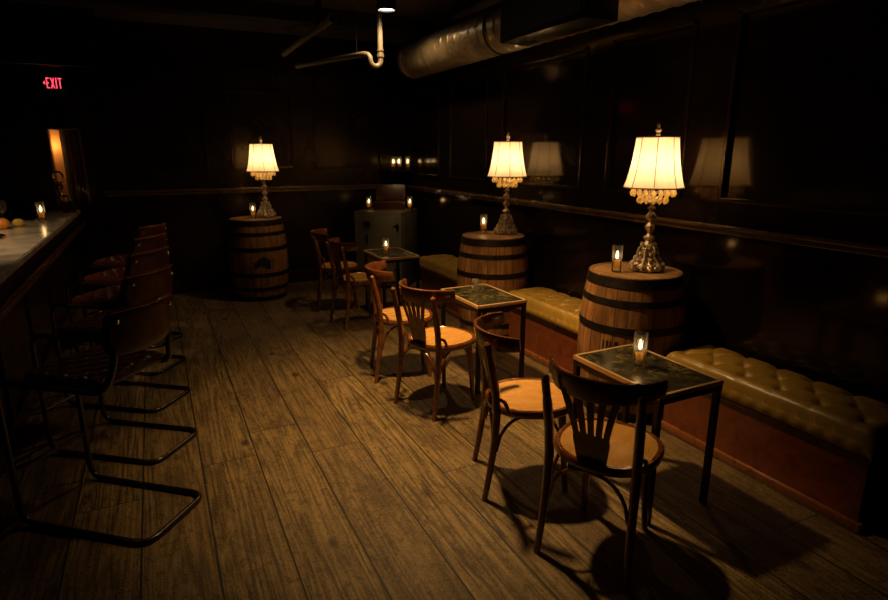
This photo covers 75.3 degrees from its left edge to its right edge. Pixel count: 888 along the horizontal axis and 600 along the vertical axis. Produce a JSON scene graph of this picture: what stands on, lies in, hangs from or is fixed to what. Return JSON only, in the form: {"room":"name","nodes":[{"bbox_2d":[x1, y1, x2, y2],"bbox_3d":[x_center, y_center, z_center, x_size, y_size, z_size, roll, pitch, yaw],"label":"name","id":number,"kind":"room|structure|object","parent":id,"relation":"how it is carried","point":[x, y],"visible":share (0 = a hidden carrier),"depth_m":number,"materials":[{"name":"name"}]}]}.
{"room":"bar","nodes":[
{"label":"bar","id":0,"kind":"room"},
{"bbox_2d":[49,130,68,201],"bbox_3d":[-4.075,-1.498,6.472,0.690,0.975,0.420,-7,16,-25],"label":"wall","id":1,"kind":"structure","parent":0,"point":[54,134],"depth_m":6.52,"materials":[{"name":"orange paint"}]},
{"bbox_2d":[59,130,88,202],"bbox_3d":[-4.053,-1.468,6.316,0.200,0.895,0.028,-7,16,-25],"label":"window curtain","id":2,"kind":"object","parent":1,"relation":"hanging from","point":[69,139],"visible":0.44,"depth_m":6.31,"materials":[{"name":"brown fabric"}]},
{"bbox_2d":[0,18,402,298],"bbox_3d":[-3.252,-1.537,6.572,6.160,3.000,0.120,-7,16,-25],"label":"wall","id":3,"kind":"structure","parent":0,"point":[111,109],"depth_m":6.67,"materials":[{"name":"black paint"}]},
{"bbox_2d":[0,0,102,72],"bbox_3d":[-4.214,-2.535,5.518,1.550,0.540,0.450,-7,16,-25],"label":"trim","id":4,"kind":"structure","parent":3,"relation":"attached to","point":[33,36],"depth_m":5.50,"materials":[{"name":"black wood"}]},
{"bbox_2d":[41,75,67,90],"bbox_3d":[-4.011,-2.233,5.928,0.210,0.140,0.053,-7,16,-25],"label":"exit sign","id":5,"kind":"object","parent":3,"relation":"attached to","point":[51,83],"visible":1,"depth_m":5.91,"materials":[{"name":"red plastic"}]},
{"bbox_2d":[46,128,90,204],"bbox_3d":[-4.014,-1.424,6.154,0.310,0.790,0.020,-7,16,-25],"label":"trim","id":6,"kind":"structure","parent":3,"relation":"attached to","point":[47,129],"depth_m":6.13,"materials":[{"name":"brown wood"}]},
{"bbox_2d":[104,183,400,196],"bbox_3d":[-2.169,-1.363,7.093,3.510,0.065,0.055,-7,16,-25],"label":"trim","id":7,"kind":"structure","parent":3,"relation":"attached to","point":[119,193],"depth_m":6.90,"materials":[{"name":"brown wood"}]},
{"bbox_2d":[172,268,356,293],"bbox_3d":[-2.166,-0.280,7.388,3.530,0.160,0.030,-7,16,-25],"label":"baseboard","id":8,"kind":"structure","parent":3,"relation":"attached to","point":[225,282],"depth_m":7.08,"materials":[{"name":"black paint"}]},
{"bbox_2d":[149,86,381,169],"bbox_3d":[-2.035,-2.058,6.995,2.680,0.900,0.034,-7,16,-25],"label":"trim","id":9,"kind":"structure","parent":3,"relation":"attached to","point":[150,87],"depth_m":6.85,"materials":[{"name":"black paint"}]},
{"bbox_2d":[4,0,500,43],"bbox_3d":[-1.359,-2.085,2.484,6.160,0.100,9.650,-7,16,-25],"label":"ceiling","id":10,"kind":"structure","parent":0,"point":[439,10],"depth_m":5.83,"materials":[{"name":"black paint"}]},
{"bbox_2d":[27,0,451,37],"bbox_3d":[-2.675,-2.603,4.979,6.060,0.140,0.220,-7,16,-25],"label":"ceiling beam","id":11,"kind":"structure","parent":10,"relation":"attached to","point":[242,10],"depth_m":5.38,"materials":[{"name":"paint"}]},
{"bbox_2d":[295,5,383,68],"bbox_3d":[-1.135,-2.593,5.816,1.302,0.578,0.176,11,18,36],"label":"drain pipe","id":12,"kind":"object","parent":10,"relation":"hanging from","point":[380,55],"visible":0.98,"depth_m":5.52,"materials":[{"name":"beige metal"}]},
{"bbox_2d":[376,0,395,12],"bbox_3d":[-0.523,-2.683,5.218,0.180,0.105,0.180,-7,16,-25],"label":"recessed light","id":13,"kind":"object","parent":10,"relation":"in","point":[385,6],"visible":1,"depth_m":5.16,"materials":[{"name":"black plastic"}]},
{"bbox_2d":[397,0,700,78],"bbox_3d":[1.315,-1.897,3.099,0.390,0.570,7.460,-7,16,-25],"label":"ventilation duct","id":14,"kind":"object","parent":10,"relation":"hanging from","point":[476,38],"visible":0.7,"depth_m":4.98,"materials":[{"name":"metal"}]},
{"bbox_2d":[500,0,618,45],"bbox_3d":[0.670,-1.959,3.479,0.256,0.640,0.880,-7,16,-25],"label":"ceiling speaker","id":15,"kind":"object","parent":10,"relation":"hanging from","point":[522,22],"visible":1,"depth_m":3.44,"materials":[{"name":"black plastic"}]},
{"bbox_2d":[501,0,581,37],"bbox_3d":[0.566,-1.782,3.472,0.009,0.240,0.820,-7,16,-25],"label":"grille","id":16,"kind":"object","parent":15,"relation":"attached to","point":[518,17],"depth_m":3.52,"materials":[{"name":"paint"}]},
{"bbox_3d":[-1.132,-2.609,5.179,0.024,0.235,0.160,-7,16,-25],"label":"bracket","id":17,"kind":"object","parent":10,"relation":"attached to","visible":0},
{"bbox_2d":[281,13,336,56],"bbox_3d":[-1.387,-2.596,5.715,0.072,0.074,2.050,-7,16,-25],"label":"pipe","id":18,"kind":"object","parent":17,"relation":"attached to","point":[332,18],"visible":1,"depth_m":5.38,"materials":[{"name":"brown metal"}]},
{"bbox_2d":[0,279,887,599],"bbox_3d":[-1.359,0.917,3.257,6.160,0.100,9.650,-7,16,-25],"label":"floor","id":19,"kind":"structure","parent":0,"point":[313,483],"depth_m":2.84,"materials":[{"name":"brown wood"}]},
{"bbox_2d":[0,209,86,478],"bbox_3d":[-2.463,0.456,2.701,0.845,1.070,8.470,-7,16,-25],"label":"bar counter","id":20,"kind":"object","parent":19,"relation":"on","point":[36,264],"depth_m":3.94,"materials":[{"name":"grey stone"}]},
{"bbox_2d":[0,200,6,216],"bbox_3d":[-3.622,-0.716,4.716,0.074,0.195,0.074,-7,16,-25],"label":"wine glass","id":21,"kind":"object","parent":20,"relation":"on","point":[2,211],"visible":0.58,"depth_m":4.71,"materials":[{"name":"white"}]},
{"bbox_2d":[0,218,9,228],"bbox_3d":[-3.413,-0.590,4.441,0.096,0.088,0.096,10,17,34],"label":"orange","id":22,"kind":"object","parent":20,"relation":"on","point":[4,223],"visible":1,"depth_m":4.42,"materials":[{"name":"orange food"}]},
{"bbox_2d":[12,218,23,226],"bbox_3d":[-3.417,-0.622,4.615,0.064,0.064,0.083,10,17,34],"label":"lemon","id":23,"kind":"object","parent":20,"relation":"on","point":[18,222],"visible":1,"depth_m":4.59,"materials":[{"name":"yellow food"}]},
{"bbox_2d":[0,209,80,283],"bbox_3d":[-2.384,0.010,2.367,0.800,0.040,8.020,-7,16,-25],"label":"countertop","id":24,"kind":"structure","parent":20,"relation":"on","point":[19,244],"depth_m":4.03,"materials":[{"name":"grey stone"}]},
{"bbox_2d":[35,202,46,220],"bbox_3d":[-3.478,-0.763,4.962,0.067,0.165,0.067,-7,16,-25],"label":"votive candle","id":25,"kind":"object","parent":20,"relation":"on","point":[40,208],"visible":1,"depth_m":4.95,"materials":[{"name":"clear glass"}]},
{"bbox_2d":[52,171,70,211],"bbox_3d":[-3.829,-1.093,5.772,0.160,0.400,0.104,-2,15,-6],"label":"tap","id":26,"kind":"object","parent":20,"relation":"on","point":[59,186],"visible":0.88,"depth_m":5.75,"materials":[{"name":"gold metal"}]},
{"bbox_2d":[0,292,201,545],"bbox_3d":[-1.554,0.490,2.607,0.696,1.050,0.417,3,15,13],"label":"bar stool","id":27,"kind":"object","parent":19,"relation":"on","point":[125,332],"visible":1,"depth_m":2.48,"materials":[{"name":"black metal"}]},
{"bbox_2d":[30,264,197,463],"bbox_3d":[-1.849,0.326,3.245,0.696,1.050,0.417,3,15,11],"label":"bar stool","id":28,"kind":"object","parent":19,"relation":"on","point":[141,287],"visible":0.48,"depth_m":3.11,"materials":[{"name":"leather"}]},
{"bbox_2d":[50,246,190,412],"bbox_3d":[-2.164,0.167,3.861,0.696,1.050,0.417,3,15,11],"label":"bar stool","id":29,"kind":"object","parent":19,"relation":"on","point":[106,298],"visible":0.59,"depth_m":3.69,"materials":[{"name":"leather"}]},
{"bbox_2d":[65,232,185,375],"bbox_3d":[-2.479,0.006,4.488,0.696,1.050,0.417,3,15,11],"label":"bar stool","id":30,"kind":"object","parent":19,"relation":"on","point":[110,277],"visible":0.42,"depth_m":4.29,"materials":[{"name":"leather"}]},
{"bbox_2d":[77,223,182,347],"bbox_3d":[-2.777,-0.151,5.097,0.696,1.050,0.417,3,15,10],"label":"bar stool","id":31,"kind":"object","parent":19,"relation":"on","point":[112,262],"visible":0.5,"depth_m":4.90,"materials":[{"name":"leather"}]},
{"bbox_2d":[228,215,288,301],"bbox_3d":[-2.157,-0.495,6.697,0.662,0.920,0.662,-11,18,-36],"label":"barrel","id":32,"kind":"object","parent":19,"relation":"on","point":[257,247],"visible":1,"depth_m":6.45,"materials":[{"name":"wood"}]},
{"bbox_2d":[249,203,255,217],"bbox_3d":[-2.184,-1.025,6.570,0.067,0.165,0.067,-7,16,-25],"label":"votive candle","id":33,"kind":"object","parent":32,"relation":"on","point":[249,203],"visible":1,"depth_m":6.57,"materials":[{"name":"clear glass"}]},
{"bbox_2d":[246,137,278,217],"bbox_3d":[-2.062,-1.401,6.570,0.347,0.900,0.347,-13,19,-41],"label":"table lamp","id":34,"kind":"object","parent":32,"relation":"on","point":[261,159],"visible":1,"depth_m":6.45,"materials":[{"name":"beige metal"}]},
{"bbox_2d":[310,228,358,311],"bbox_3d":[-1.173,-0.335,6.237,0.503,0.844,0.474,-3,15,-12],"label":"bentwood chair","id":35,"kind":"object","parent":19,"relation":"on","point":[317,235],"visible":0.79,"depth_m":6.07,"materials":[{"name":"brown wood"}]},
{"bbox_2d":[325,237,382,331],"bbox_3d":[-0.855,-0.178,5.627,0.503,0.844,0.474,-9,17,-31],"label":"bentwood chair","id":36,"kind":"object","parent":19,"relation":"on","point":[334,246],"visible":0.82,"depth_m":5.46,"materials":[{"name":"brown wood"}]},
{"bbox_2d":[354,207,417,285],"bbox_3d":[-0.729,-0.670,7.318,0.628,0.950,0.644,4,15,17],"label":"steel safe","id":37,"kind":"object","parent":19,"relation":"on","point":[371,226],"visible":0.56,"depth_m":7.05,"materials":[{"name":"grey metal"}]},
{"bbox_2d":[372,184,405,209],"bbox_3d":[-0.687,-1.294,7.241,0.400,0.296,0.361,0,14,1],"label":"case","id":38,"kind":"object","parent":37,"relation":"on","point":[388,197],"visible":1,"depth_m":7.36,"materials":[{"name":"brown leather"}]},
{"bbox_2d":[407,196,411,209],"bbox_3d":[-0.428,-1.213,7.189,0.067,0.165,0.067,-7,16,-25],"label":"votive candle","id":39,"kind":"object","parent":37,"relation":"on","point":[407,196],"visible":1,"depth_m":7.17,"materials":[{"name":"clear glass"}]},
{"bbox_2d":[363,247,419,308],"bbox_3d":[-0.550,-0.179,6.033,0.400,0.640,0.580,-7,16,-25],"label":"cafe table","id":40,"kind":"object","parent":19,"relation":"on","point":[396,255],"visible":0.75,"depth_m":5.86,"materials":[{"name":"stone"}]},
{"bbox_2d":[383,237,388,253],"bbox_3d":[-0.595,-0.557,5.890,0.067,0.165,0.067,-7,16,-25],"label":"votive candle","id":41,"kind":"object","parent":40,"relation":"on","point":[383,237],"visible":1,"depth_m":5.88,"materials":[{"name":"clear glass"}]},
{"bbox_2d":[365,260,432,383],"bbox_3d":[-0.335,0.149,4.359,0.503,0.844,0.474,-3,15,-12],"label":"bentwood chair","id":42,"kind":"object","parent":19,"relation":"on","point":[385,316],"visible":0.8,"depth_m":4.21,"materials":[{"name":"brown wood"}]},
{"bbox_2d":[390,279,475,421],"bbox_3d":[-0.043,0.289,3.812,0.503,0.844,0.474,-14,20,-43],"label":"bentwood chair","id":43,"kind":"object","parent":19,"relation":"on","point":[439,339],"visible":1,"depth_m":3.65,"materials":[{"name":"brown wood"}]},
{"bbox_2d":[420,254,458,318],"bbox_3d":[0.132,-0.164,6.259,0.435,0.498,1.140,-7,16,-25],"label":"tufted bench","id":44,"kind":"object","parent":19,"relation":"on","point":[438,272],"visible":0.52,"depth_m":6.25,"materials":[{"name":"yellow leather"}]},
{"bbox_2d":[420,254,457,282],"bbox_3d":[0.132,-0.344,6.213,0.435,0.126,1.140,-7,16,-25],"label":"cushion","id":45,"kind":"object","parent":44,"relation":"on","point":[444,266],"depth_m":6.24,"materials":[{"name":"yellow leather"}]},
{"bbox_2d":[440,284,526,393],"bbox_3d":[0.280,0.266,4.302,0.400,0.640,0.580,-7,16,-25],"label":"cafe table","id":46,"kind":"object","parent":19,"relation":"on","point":[489,298],"visible":0.7,"depth_m":4.10,"materials":[{"name":"stone"}]},
{"bbox_2d":[471,278,478,291],"bbox_3d":[0.235,-0.113,4.309,0.062,0.090,0.062,-7,16,-25],"label":"glass jar","id":47,"kind":"object","parent":46,"relation":"on","point":[472,286],"visible":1,"depth_m":4.30,"materials":[{"name":"white"}]},
{"bbox_2d":[457,231,528,336],"bbox_3d":[0.450,-0.146,5.343,0.662,0.920,0.662,12,19,39],"label":"barrel","id":48,"kind":"object","parent":19,"relation":"on","point":[500,261],"visible":0.59,"depth_m":5.05,"materials":[{"name":"wood"}]},
{"bbox_2d":[480,214,486,231],"bbox_3d":[0.370,-0.717,5.374,0.067,0.165,0.067,-7,16,-25],"label":"votive candle","id":49,"kind":"object","parent":48,"relation":"on","point":[480,214],"visible":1,"depth_m":5.37,"materials":[{"name":"clear glass"}]},
{"bbox_2d":[487,132,526,234],"bbox_3d":[0.571,-1.051,5.207,0.347,0.898,0.347,-6,15,-21],"label":"table lamp","id":50,"kind":"object","parent":48,"relation":"on","point":[507,161],"visible":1,"depth_m":5.07,"materials":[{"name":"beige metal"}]},
{"bbox_2d":[472,312,573,500],"bbox_3d":[0.397,0.521,2.913,0.503,0.844,0.474,-1,14,-4],"label":"bentwood chair","id":51,"kind":"object","parent":19,"relation":"on","point":[516,398],"visible":0.85,"depth_m":2.79,"materials":[{"name":"brown wood"}]},
{"bbox_2d":[508,287,581,373],"bbox_3d":[0.948,0.246,4.664,0.435,0.498,1.055,-7,16,-25],"label":"tufted bench","id":52,"kind":"object","parent":19,"relation":"on","point":[552,317],"visible":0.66,"depth_m":4.56,"materials":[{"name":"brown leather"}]},
{"bbox_2d":[509,287,581,334],"bbox_3d":[0.948,0.066,4.618,0.435,0.126,1.055,-7,16,-25],"label":"cushion","id":53,"kind":"object","parent":52,"relation":"on","point":[561,311],"depth_m":4.54,"materials":[{"name":"yellow leather"}]},
{"bbox_2d":[533,355,667,590],"bbox_3d":[0.672,0.650,2.410,0.474,0.844,0.503,10,17,33],"label":"bentwood chair","id":54,"kind":"object","parent":19,"relation":"on","point":[599,447],"visible":1,"depth_m":2.23,"materials":[{"name":"brown wood"}]},
{"bbox_2d":[577,262,685,421],"bbox_3d":[1.222,0.253,3.789,0.662,0.920,0.662,-7,16,-25],"label":"barrel","id":55,"kind":"object","parent":19,"relation":"on","point":[615,305],"visible":0.56,"depth_m":3.49,"materials":[{"name":"wood"}]},
{"bbox_2d":[611,245,623,271],"bbox_3d":[1.083,-0.260,3.598,0.067,0.165,0.067,-7,16,-25],"label":"votive candle","id":56,"kind":"object","parent":55,"relation":"on","point":[622,246],"visible":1,"depth_m":3.59,"materials":[{"name":"clear glass"}]},
{"bbox_2d":[623,123,684,272],"bbox_3d":[1.295,-0.629,3.571,0.347,0.900,0.347,-1,14,-3],"label":"table lamp","id":57,"kind":"object","parent":55,"relation":"on","point":[656,160],"visible":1,"depth_m":3.45,"materials":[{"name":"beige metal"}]},
{"bbox_2d":[568,344,723,524],"bbox_3d":[0.972,0.634,2.872,0.400,0.640,0.580,-7,16,-25],"label":"cafe table","id":58,"kind":"object","parent":19,"relation":"on","point":[614,364],"visible":0.72,"depth_m":2.73,"materials":[{"name":"stone"}]},
{"bbox_2d":[632,331,648,366],"bbox_3d":[0.954,0.239,2.796,0.067,0.165,0.067,-7,16,-25],"label":"votive candle","id":59,"kind":"object","parent":58,"relation":"on","point":[635,332],"visible":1,"depth_m":2.79,"materials":[{"name":"clear glass"}]},
{"bbox_2d":[661,345,887,533],"bbox_3d":[1.754,0.652,3.087,0.435,0.498,1.170,-7,16,-25],"label":"tufted bench","id":60,"kind":"object","parent":19,"relation":"on","point":[823,446],"visible":0.92,"depth_m":2.82,"materials":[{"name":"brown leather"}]},
{"bbox_2d":[666,345,887,459],"bbox_3d":[1.754,0.472,3.041,0.435,0.126,1.170,-7,16,-25],"label":"cushion","id":61,"kind":"object","parent":60,"relation":"on","point":[829,414],"depth_m":2.82,"materials":[{"name":"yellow leather"}]},
{"bbox_2d":[401,0,887,403],"bbox_3d":[1.462,-0.863,3.954,0.110,3.000,9.150,-7,16,-25],"label":"wall","id":62,"kind":"structure","parent":0,"point":[810,121],"depth_m":3.45,"materials":[{"name":"black paint"}]},
{"bbox_2d":[401,184,887,257],"bbox_3d":[1.424,-0.551,3.957,0.045,0.055,9.050,-7,16,-25],"label":"trim","id":63,"kind":"structure","parent":62,"relation":"attached to","point":[870,249],"depth_m":3.54,"materials":[{"name":"brown wood"}]},
{"bbox_2d":[407,0,887,215],"bbox_3d":[1.450,-1.218,3.769,0.032,1.060,8.600,-7,16,-25],"label":"trim","id":64,"kind":"structure","parent":62,"relation":"attached to","point":[742,13],"depth_m":3.76,"materials":[{"name":"black paint"}]},
{"bbox_3d":[-0.621,-1.703,7.558,0.330,0.030,0.420,-7,16,-25],"label":"wall shelf","id":65,"kind":"object","parent":62,"relation":"attached to","visible":0},
{"bbox_2d":[391,156,395,169],"bbox_3d":[-0.650,-1.759,7.384,0.067,0.165,0.067,-7,16,-25],"label":"votive candle","id":66,"kind":"object","parent":65,"relation":"on","point":[391,156],"visible":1,"depth_m":7.37,"materials":[{"name":"clear glass"}]},
{"bbox_2d":[396,156,401,169],"bbox_3d":[-0.579,-1.768,7.419,0.067,0.165,0.067,-7,16,-25],"label":"votive candle","id":67,"kind":"object","parent":65,"relation":"on","point":[396,156],"visible":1,"depth_m":7.42,"materials":[{"name":"clear glass"}]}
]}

